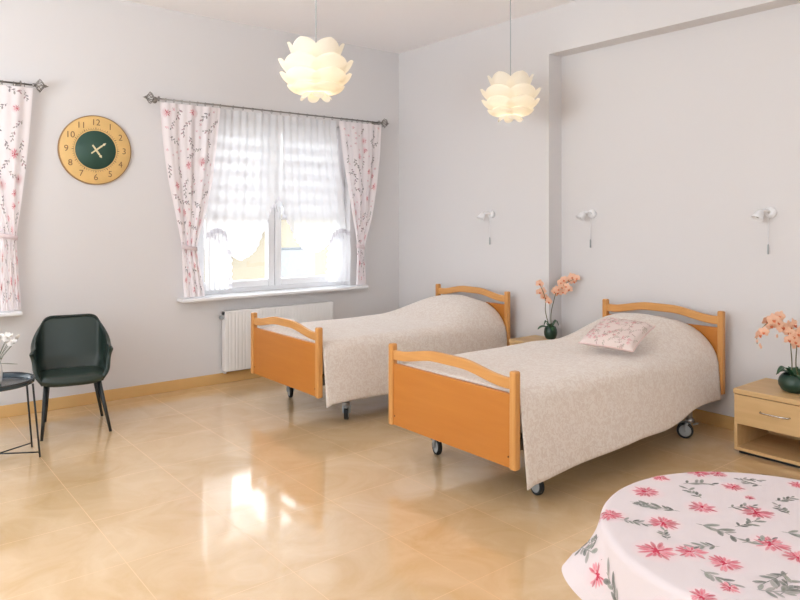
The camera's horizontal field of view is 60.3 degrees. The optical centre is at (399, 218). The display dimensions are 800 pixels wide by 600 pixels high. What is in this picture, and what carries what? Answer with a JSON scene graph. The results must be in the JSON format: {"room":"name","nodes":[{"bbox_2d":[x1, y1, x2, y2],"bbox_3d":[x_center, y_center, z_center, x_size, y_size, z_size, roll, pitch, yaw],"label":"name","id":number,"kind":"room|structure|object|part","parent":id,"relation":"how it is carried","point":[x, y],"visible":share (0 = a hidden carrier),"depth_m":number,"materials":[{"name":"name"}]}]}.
{"room":"care facility","nodes":[
{"label":"care facility","id":0,"kind":"room"},
{"bbox_2d":[0,0,398,405],"bbox_3d":[-3.014,-0.159,5.329,7.450,3.300,0.300,0,0,-39],"label":"wall","id":1,"kind":"structure","parent":0,"point":[112,251],"depth_m":5.78,"materials":[{"name":"white paint"}]},
{"bbox_2d":[0,310,22,316],"bbox_3d":[-3.654,0.705,4.537,2.060,0.028,0.135,0,0,-39],"label":"trim","id":2,"kind":"structure","parent":1,"relation":"attached to","point":[14,312],"depth_m":5.09,"materials":[{"name":"white"}]},
{"bbox_2d":[0,79,48,91],"bbox_3d":[-3.638,-1.012,4.537,2.405,0.107,0.154,0,0,-39],"label":"curtain rod","id":3,"kind":"object","parent":1,"relation":"attached to","point":[19,83],"visible":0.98,"depth_m":5.19,"materials":[{"name":"grey metal"}]},
{"bbox_2d":[0,85,32,310],"bbox_3d":[-3.038,-0.154,4.989,0.681,1.666,0.072,0,0,-39],"label":"floral curtain","id":4,"kind":"object","parent":3,"relation":"hanging from","point":[15,101],"visible":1,"depth_m":5.11,"materials":[{"name":"fabric"}]},
{"bbox_2d":[57,115,130,184],"bbox_3d":[-2.456,-0.555,5.559,0.558,0.558,0.040,0,0,-39],"label":"wall clock","id":5,"kind":"object","parent":1,"relation":"attached to","point":[93,149],"visible":1,"depth_m":5.54,"materials":[{"name":"yellow wood"}]},
{"bbox_2d":[0,369,261,417],"bbox_3d":[-2.819,1.445,5.286,7.200,0.092,0.012,0,0,-39],"label":"baseboard","id":6,"kind":"structure","parent":1,"relation":"attached to","point":[17,409],"depth_m":5.73,"materials":[{"name":"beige wood"}]},
{"bbox_2d":[144,92,388,127],"bbox_3d":[-1.139,-1.012,6.544,2.595,0.107,0.154,0,0,-39],"label":"curtain rod","id":7,"kind":"object","parent":1,"relation":"attached to","point":[155,99],"visible":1,"depth_m":6.33,"materials":[{"name":"grey metal"}]},
{"bbox_2d":[160,102,219,297],"bbox_3d":[-1.812,-0.154,5.974,0.540,1.666,0.072,0,0,-39],"label":"floral curtain","id":8,"kind":"object","parent":7,"relation":"hanging from","point":[189,132],"visible":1,"depth_m":5.96,"materials":[{"name":"fabric"}]},
{"bbox_2d":[204,109,350,290],"bbox_3d":[-1.107,-0.176,6.575,1.572,1.623,0.075,0,0,-39],"label":"curtain","id":9,"kind":"object","parent":7,"relation":"hanging from","point":[262,160],"visible":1,"depth_m":6.52,"materials":[{"name":"white fabric"}]},
{"bbox_2d":[339,121,380,284],"bbox_3d":[-0.408,-0.154,7.101,0.529,1.666,0.072,0,0,-39],"label":"floral curtain","id":10,"kind":"object","parent":7,"relation":"hanging from","point":[361,143],"visible":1,"depth_m":7.11,"materials":[{"name":"fabric"}]},
{"bbox_2d":[197,128,343,294],"bbox_3d":[-1.227,-0.129,6.702,1.655,1.640,0.137,0,0,-39],"label":"window","id":11,"kind":"structure","parent":1,"relation":"in","point":[273,280],"depth_m":6.68,"materials":[{"name":"white plastic"}]},
{"bbox_3d":[-1.544,-0.129,6.466,0.780,1.554,0.068,0,0,-39],"label":"sash","id":12,"kind":"part","parent":11,"relation":"part of","materials":[{"name":"white plastic"}]},
{"bbox_3d":[-1.169,-0.069,6.692,0.026,0.140,0.049,0,0,-39],"label":"handle","id":13,"kind":"part","parent":11,"relation":"part of","materials":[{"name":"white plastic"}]},
{"bbox_3d":[-0.929,-0.129,6.960,0.780,1.554,0.068,0,0,-39],"label":"sash","id":14,"kind":"part","parent":11,"relation":"part of","materials":[{"name":"white plastic"}]},
{"bbox_2d":[282,129,338,219],"bbox_3d":[-0.895,-0.458,6.911,0.665,0.933,0.040,0,0,-39],"label":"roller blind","id":15,"kind":"object","parent":11,"relation":"attached to","point":[283,214],"visible":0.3,"depth_m":6.71,"materials":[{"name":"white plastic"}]},
{"bbox_2d":[177,285,368,302],"bbox_3d":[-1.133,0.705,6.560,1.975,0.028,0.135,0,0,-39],"label":"trim","id":16,"kind":"structure","parent":1,"relation":"attached to","point":[339,288],"depth_m":6.43,"materials":[{"name":"white"}]},
{"bbox_2d":[219,301,332,373],"bbox_3d":[-1.160,1.117,6.556,1.201,0.573,0.102,0,0,-39],"label":"radiator","id":17,"kind":"object","parent":1,"relation":"attached to","point":[236,324],"visible":0.59,"depth_m":6.30,"materials":[{"name":"white metal"}]},
{"bbox_2d":[122,0,575,53],"bbox_3d":[-0.004,-1.859,1.956,7.920,0.100,9.370,0,0,-39],"label":"ceiling","id":18,"kind":"structure","parent":0,"point":[394,26],"depth_m":6.10,"materials":[{"name":"white paint"}]},
{"bbox_2d":[278,0,352,102],"bbox_3d":[-0.536,-1.283,4.400,0.450,1.052,0.480,0,0,-39],"label":"pendant lamp","id":19,"kind":"object","parent":18,"relation":"hanging from","point":[315,70],"visible":1,"depth_m":4.25,"materials":[{"name":"white plastic"}]},
{"bbox_3d":[-0.536,-1.422,4.400,0.006,0.735,0.006,0,0,29],"label":"cord","id":20,"kind":"part","parent":19,"relation":"part of","materials":[{"name":"grey plastic"}]},
{"bbox_2d":[480,0,540,122],"bbox_3d":[0.876,-1.292,5.462,0.469,1.035,0.461,0,0,-39],"label":"pendant lamp","id":21,"kind":"object","parent":18,"relation":"hanging from","point":[510,97],"visible":1,"depth_m":5.32,"materials":[{"name":"white plastic"}]},
{"bbox_3d":[0.876,-1.430,5.462,0.006,0.718,0.006,0,0,29],"label":"cord","id":22,"kind":"part","parent":21,"relation":"part of","materials":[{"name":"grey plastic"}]},
{"bbox_2d":[0,377,799,599],"bbox_3d":[-0.082,1.541,1.893,7.720,0.100,9.370,0,0,-39],"label":"floor","id":23,"kind":"structure","parent":0,"point":[246,489],"depth_m":3.61,"materials":[{"name":"yellow tile"}]},
{"bbox_2d":[0,372,40,456],"bbox_3d":[-2.514,1.245,4.275,0.466,0.494,0.455,0,0,-39],"label":"tray table","id":24,"kind":"object","parent":23,"relation":"on","point":[10,380],"visible":0.97,"depth_m":4.34,"materials":[{"name":"black metal"}]},
{"bbox_2d":[0,332,19,383],"bbox_3d":[-2.492,0.863,4.262,0.298,0.322,0.127,0,0,3],"label":"flower vase","id":25,"kind":"object","parent":24,"relation":"on","point":[6,336],"visible":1,"depth_m":4.25,"materials":[{"name":"white ceramic"}]},
{"bbox_2d":[0,372,35,391],"bbox_3d":[-2.518,1.015,4.272,0.455,0.035,0.455,0,0,-39],"label":"tray","id":26,"kind":"object","parent":24,"relation":"on","point":[10,380],"depth_m":4.35,"materials":[{"name":"black metal"}]},
{"bbox_3d":[-2.414,1.260,4.484,0.011,0.463,0.052,0,0,26],"label":"leg","id":27,"kind":"part","parent":24,"relation":"part of","materials":[{"name":"black metal"}]},
{"bbox_3d":[-2.274,1.260,4.308,0.054,0.463,0.012,0,0,-8],"label":"leg","id":28,"kind":"part","parent":24,"relation":"part of","materials":[{"name":"black metal"}]},
{"bbox_2d":[29,314,112,440],"bbox_3d":[-2.362,1.106,4.949,0.557,0.776,0.570,0,0,-27],"label":"armchair","id":29,"kind":"object","parent":23,"relation":"on","point":[76,349],"visible":0.99,"depth_m":5.08,"materials":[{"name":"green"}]},
{"bbox_3d":[-2.418,1.312,4.675,0.033,0.363,0.131,0,0,-12],"label":"leg","id":30,"kind":"part","parent":29,"relation":"part of","materials":[{"name":"black metal"}]},
{"bbox_3d":[-2.579,1.312,5.027,0.033,0.362,0.113,0,0,-43],"label":"leg","id":31,"kind":"part","parent":29,"relation":"part of","materials":[{"name":"black metal"}]},
{"bbox_2d":[40,366,102,386],"bbox_3d":[-2.344,1.112,4.922,0.436,0.077,0.450,0,0,-27],"label":"seat cushion","id":32,"kind":"object","parent":29,"relation":"on","point":[50,376],"depth_m":4.80,"materials":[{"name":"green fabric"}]},
{"bbox_3d":[-2.273,1.312,5.172,0.033,0.362,0.110,0,0,18],"label":"leg","id":33,"kind":"part","parent":29,"relation":"part of","materials":[{"name":"black metal"}]},
{"bbox_3d":[-2.085,1.312,4.859,0.136,0.364,0.033,0,0,18],"label":"leg","id":34,"kind":"part","parent":29,"relation":"part of","materials":[{"name":"black metal"}]},
{"bbox_2d":[251,284,509,419],"bbox_3d":[-0.107,1.064,5.869,2.035,0.853,1.035,0,0,-39],"label":"hospital bed","id":35,"kind":"object","parent":23,"relation":"on","point":[292,362],"visible":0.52,"depth_m":5.25,"materials":[{"name":"brown wood"}]},
{"bbox_3d":[-1.194,1.014,5.633,0.045,0.498,0.042,0,0,-39],"label":"post","id":36,"kind":"part","parent":35,"relation":"part of","materials":[{"name":"brown wood"}]},
{"bbox_3d":[-0.883,1.071,5.246,0.022,0.376,0.959,0,0,-39],"label":"footboard","id":37,"kind":"part","parent":35,"relation":"part of","materials":[{"name":"orange wood"}]},
{"bbox_3d":[-0.883,0.809,5.246,0.026,0.104,0.963,0,0,-39],"label":"rail","id":38,"kind":"part","parent":35,"relation":"part of","materials":[{"name":"brown wood"}]},
{"bbox_3d":[-0.572,1.014,4.858,0.045,0.498,0.042,0,0,-39],"label":"post","id":39,"kind":"part","parent":35,"relation":"part of","materials":[{"name":"brown wood"}]},
{"bbox_2d":[262,295,506,407],"bbox_3d":[-0.093,1.015,5.850,1.936,0.620,1.079,0,0,-39],"label":"bedspread","id":40,"kind":"object","parent":35,"relation":"on","point":[355,349],"visible":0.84,"depth_m":5.50,"materials":[{"name":"beige fabric"}]},
{"bbox_3d":[0.380,0.937,6.851,0.045,0.583,0.042,0,0,-39],"label":"post","id":41,"kind":"part","parent":35,"relation":"part of","materials":[{"name":"brown wood"}]},
{"bbox_3d":[0.668,0.690,6.493,0.026,0.104,0.890,0,0,-39],"label":"rail","id":42,"kind":"part","parent":35,"relation":"part of","materials":[{"name":"brown wood"}]},
{"bbox_3d":[0.668,0.994,6.493,0.022,0.461,0.886,0,0,-39],"label":"headboard","id":43,"kind":"part","parent":35,"relation":"part of","materials":[{"name":"orange wood"}]},
{"bbox_3d":[0.956,0.937,6.134,0.045,0.583,0.042,0,0,-39],"label":"post","id":44,"kind":"part","parent":35,"relation":"part of","materials":[{"name":"brown wood"}]},
{"bbox_2d":[509,335,556,344],"bbox_3d":[1.200,1.253,5.725,0.370,0.475,0.506,0,0,-39],"label":"nightstand","id":45,"kind":"object","parent":23,"relation":"on","point":[525,339],"visible":0.07,"depth_m":5.80,"materials":[{"name":"brown wood"}]},
{"bbox_2d":[536,273,579,339],"bbox_3d":[1.333,0.736,5.842,0.360,0.560,0.136,0,0,-8],"label":"potted orchid","id":46,"kind":"object","parent":45,"relation":"on","point":[550,331],"visible":1,"depth_m":5.83,"materials":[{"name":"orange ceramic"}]},
{"bbox_3d":[1.187,0.613,5.834,0.070,0.060,0.022,6,8,-2],"label":"flower","id":47,"kind":"part","parent":46,"relation":"part of","materials":[{"name":"orange plant"}]},
{"bbox_3d":[1.192,0.544,5.862,0.072,0.062,0.023,15,-6,5],"label":"flower","id":48,"kind":"part","parent":46,"relation":"part of","materials":[{"name":"orange plant"}]},
{"bbox_3d":[1.257,0.690,5.796,0.064,0.055,0.020,25,8,-9],"label":"flower","id":49,"kind":"part","parent":46,"relation":"part of","materials":[{"name":"orange plant"}]},
{"bbox_3d":[1.276,0.963,5.834,0.112,0.105,0.112,0,0,-39],"label":"pot","id":50,"kind":"part","parent":46,"relation":"part of","materials":[{"name":"green ceramic"}]},
{"bbox_3d":[1.367,0.570,5.807,0.067,0.058,0.021,16,-12,-12],"label":"flower","id":51,"kind":"part","parent":46,"relation":"part of","materials":[{"name":"orange plant"}]},
{"bbox_3d":[1.395,0.511,5.844,0.070,0.060,0.022,19,2,5],"label":"flower","id":52,"kind":"part","parent":46,"relation":"part of","materials":[{"name":"orange plant"}]},
{"bbox_3d":[1.452,0.486,5.835,0.074,0.063,0.023,-25,-2,14],"label":"flower","id":53,"kind":"part","parent":46,"relation":"part of","materials":[{"name":"orange plant"}]},
{"bbox_3d":[1.487,0.494,5.810,0.063,0.054,0.020,-19,-13,21],"label":"flower","id":54,"kind":"part","parent":46,"relation":"part of","materials":[{"name":"orange plant"}]},
{"bbox_2d":[389,299,724,494],"bbox_3d":[1.109,1.064,4.528,2.205,0.853,1.035,0,0,-39],"label":"hospital bed","id":55,"kind":"object","parent":23,"relation":"on","point":[482,421],"visible":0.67,"depth_m":3.85,"materials":[{"name":"brown wood"}]},
{"bbox_3d":[-0.044,1.014,4.239,0.045,0.498,0.042,0,0,-39],"label":"post","id":56,"kind":"part","parent":55,"relation":"part of","materials":[{"name":"brown wood"}]},
{"bbox_3d":[0.267,0.809,3.852,0.026,0.104,0.963,0,0,-39],"label":"rail","id":57,"kind":"part","parent":55,"relation":"part of","materials":[{"name":"brown wood"}]},
{"bbox_3d":[0.267,1.071,3.852,0.022,0.376,0.959,0,0,-39],"label":"footboard","id":58,"kind":"part","parent":55,"relation":"part of","materials":[{"name":"orange wood"}]},
{"bbox_3d":[1.120,1.018,4.514,2.095,0.205,0.870,0,0,-39],"label":"mattress","id":59,"kind":"part","parent":55,"relation":"part of","materials":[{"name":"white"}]},
{"bbox_3d":[0.578,1.014,3.465,0.045,0.498,0.042,0,0,-39],"label":"post","id":60,"kind":"part","parent":55,"relation":"part of","materials":[{"name":"brown wood"}]},
{"bbox_3d":[1.120,1.194,4.514,2.115,0.143,0.896,0,0,-39],"label":"bed frame","id":61,"kind":"part","parent":55,"relation":"part of","materials":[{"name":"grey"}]},
{"bbox_2d":[405,313,720,489],"bbox_3d":[1.122,1.027,4.509,2.105,0.657,1.079,0,0,-39],"label":"bedspread","id":62,"kind":"object","parent":55,"relation":"on","point":[580,403],"visible":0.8,"depth_m":4.08,"materials":[{"name":"beige fabric"}]},
{"bbox_2d":[578,317,654,351],"bbox_3d":[1.422,0.752,4.516,0.372,0.168,0.352,0,0,42],"label":"cushion","id":63,"kind":"object","parent":62,"relation":"on","point":[625,335],"visible":1,"depth_m":4.44,"materials":[{"name":"fabric"}]},
{"bbox_3d":[1.662,0.937,5.564,0.045,0.583,0.042,0,0,-39],"label":"post","id":64,"kind":"part","parent":55,"relation":"part of","materials":[{"name":"brown wood"}]},
{"bbox_3d":[1.957,0.994,5.196,0.022,0.461,0.909,0,0,-39],"label":"headboard","id":65,"kind":"part","parent":55,"relation":"part of","materials":[{"name":"orange wood"}]},
{"bbox_3d":[1.957,0.690,5.196,0.026,0.104,0.913,0,0,-39],"label":"rail","id":66,"kind":"part","parent":55,"relation":"part of","materials":[{"name":"brown wood"}]},
{"bbox_3d":[2.252,0.937,4.829,0.045,0.583,0.042,0,0,-39],"label":"post","id":67,"kind":"part","parent":55,"relation":"part of","materials":[{"name":"brown wood"}]},
{"bbox_2d":[733,378,799,467],"bbox_3d":[2.453,1.285,4.332,0.490,0.412,0.506,0,0,-39],"label":"nightstand","id":68,"kind":"object","parent":23,"relation":"on","point":[766,416],"visible":1,"depth_m":4.31,"materials":[{"name":"brown wood"}]},
{"bbox_3d":[2.452,1.207,4.332,0.425,0.185,0.494,0,0,-39],"label":"drawer","id":69,"kind":"part","parent":68,"relation":"part of","materials":[{"name":"brown wood"}]},
{"bbox_3d":[2.274,1.197,4.189,0.032,0.010,0.180,0,0,-39],"label":"handle","id":70,"kind":"part","parent":68,"relation":"part of","materials":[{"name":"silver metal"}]},
{"bbox_2d":[755,311,799,393],"bbox_3d":[2.420,0.826,4.285,0.418,0.506,0.200,0,0,-21],"label":"potted orchid","id":71,"kind":"object","parent":68,"relation":"on","point":[789,380],"visible":1,"depth_m":4.28,"materials":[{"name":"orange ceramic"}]},
{"bbox_3d":[2.240,0.712,4.279,0.077,0.066,0.024,2,8,-28],"label":"flower","id":72,"kind":"part","parent":71,"relation":"part of","materials":[{"name":"orange plant"}]},
{"bbox_3d":[2.254,0.694,4.265,0.065,0.056,0.021,8,6,21],"label":"flower","id":73,"kind":"part","parent":71,"relation":"part of","materials":[{"name":"orange plant"}]},
{"bbox_3d":[2.325,0.663,4.320,0.071,0.061,0.022,-23,-1,24],"label":"flower","id":74,"kind":"part","parent":71,"relation":"part of","materials":[{"name":"orange plant"}]},
{"bbox_3d":[2.316,0.616,4.270,0.081,0.070,0.026,-5,-9,7],"label":"flower","id":75,"kind":"part","parent":71,"relation":"part of","materials":[{"name":"orange plant"}]},
{"bbox_3d":[2.340,0.813,4.305,0.225,0.362,0.010,0,0,0],"label":"flower stem","id":76,"kind":"part","parent":71,"relation":"part of","materials":[{"name":"green plant"}]},
{"bbox_3d":[2.352,0.637,4.267,0.070,0.060,0.022,28,-8,3],"label":"flower","id":77,"kind":"part","parent":71,"relation":"part of","materials":[{"name":"orange plant"}]},
{"bbox_3d":[2.375,0.600,4.299,0.068,0.058,0.022,23,7,14],"label":"flower","id":78,"kind":"part","parent":71,"relation":"part of","materials":[{"name":"orange plant"}]},
{"bbox_3d":[2.383,0.667,4.296,0.078,0.067,0.025,-22,-19,3],"label":"flower","id":79,"kind":"part","parent":71,"relation":"part of","materials":[{"name":"orange plant"}]},
{"bbox_3d":[2.472,1.025,4.303,0.196,0.108,0.196,0,0,-39],"label":"pot","id":80,"kind":"part","parent":71,"relation":"part of","materials":[{"name":"green ceramic"}]},
{"bbox_3d":[2.421,0.701,4.284,0.066,0.057,0.021,-3,13,26],"label":"flower","id":81,"kind":"part","parent":71,"relation":"part of","materials":[{"name":"orange plant"}]},
{"bbox_3d":[2.418,0.744,4.272,0.066,0.056,0.021,7,8,5],"label":"flower","id":82,"kind":"part","parent":71,"relation":"part of","materials":[{"name":"orange plant"}]},
{"bbox_3d":[2.469,0.654,4.306,0.082,0.071,0.026,-13,5,-28],"label":"flower","id":83,"kind":"part","parent":71,"relation":"part of","materials":[{"name":"orange plant"}]},
{"bbox_3d":[2.463,0.757,4.279,0.068,0.058,0.022,15,8,2],"label":"flower","id":84,"kind":"part","parent":71,"relation":"part of","materials":[{"name":"orange plant"}]},
{"bbox_3d":[2.554,0.818,4.294,0.167,0.353,0.023,0,0,1],"label":"flower stem","id":85,"kind":"part","parent":71,"relation":"part of","materials":[{"name":"green plant"}]},
{"bbox_3d":[0.922,1.122,1.620,0.866,0.734,0.866,0,0,-39],"label":"round table","id":86,"kind":"object","parent":23,"relation":"on","visible":0},
{"bbox_2d":[562,471,799,599],"bbox_3d":[0.913,0.835,1.605,1.022,0.175,1.033,0,0,-39],"label":"tablecloth","id":87,"kind":"object","parent":86,"relation":"on","point":[704,535],"visible":1,"depth_m":1.64,"materials":[{"name":"fabric"}]},
{"bbox_2d":[399,0,799,416],"bbox_3d":[2.809,-0.159,4.362,0.420,3.300,9.100,0,0,-39],"label":"wall","id":88,"kind":"structure","parent":0,"point":[676,122],"depth_m":5.57,"materials":[{"name":"white paint"}]},
{"bbox_2d":[477,210,494,244],"bbox_3d":[0.795,0.079,6.424,0.172,0.323,0.079,0,0,-18],"label":"wall lamp","id":89,"kind":"object","parent":88,"relation":"attached to","point":[491,214],"visible":1,"depth_m":6.41,"materials":[{"name":"white plastic"}]},
{"bbox_2d":[576,209,596,247],"bbox_3d":[1.551,0.079,5.755,0.172,0.323,0.079,0,0,-18],"label":"wall lamp","id":90,"kind":"object","parent":88,"relation":"attached to","point":[592,213],"visible":1,"depth_m":5.75,"materials":[{"name":"white plastic"}]},
{"bbox_2d":[684,409,733,429],"bbox_3d":[2.804,1.445,4.158,0.182,0.092,8.788,0,0,-39],"label":"baseboard","id":91,"kind":"structure","parent":88,"relation":"attached to","point":[719,420],"depth_m":4.96,"materials":[{"name":"beige wood"}]},
{"bbox_2d":[751,207,776,253],"bbox_3d":[2.446,0.079,4.640,0.172,0.323,0.079,0,0,-18],"label":"wall lamp","id":92,"kind":"object","parent":88,"relation":"attached to","point":[770,212],"visible":1,"depth_m":4.63,"materials":[{"name":"white plastic"}]},
{"label":"outside","id":93,"kind":"structure","parent":0,"visible":0},
{"bbox_3d":[-20.579,4.741,49.129,140.000,0.100,89.400,0,0,-39],"label":"ground","id":94,"kind":"structure","parent":93,"visible":0},
{"bbox_2d":[204,204,328,281],"bbox_3d":[-4.517,1.371,24.731,7.740,6.640,8.360,0,0,-39],"label":"house","id":95,"kind":"structure","parent":94,"relation":"on","point":[295,262],"depth_m":20.93,"materials":[{"name":"beige"}]}
]}

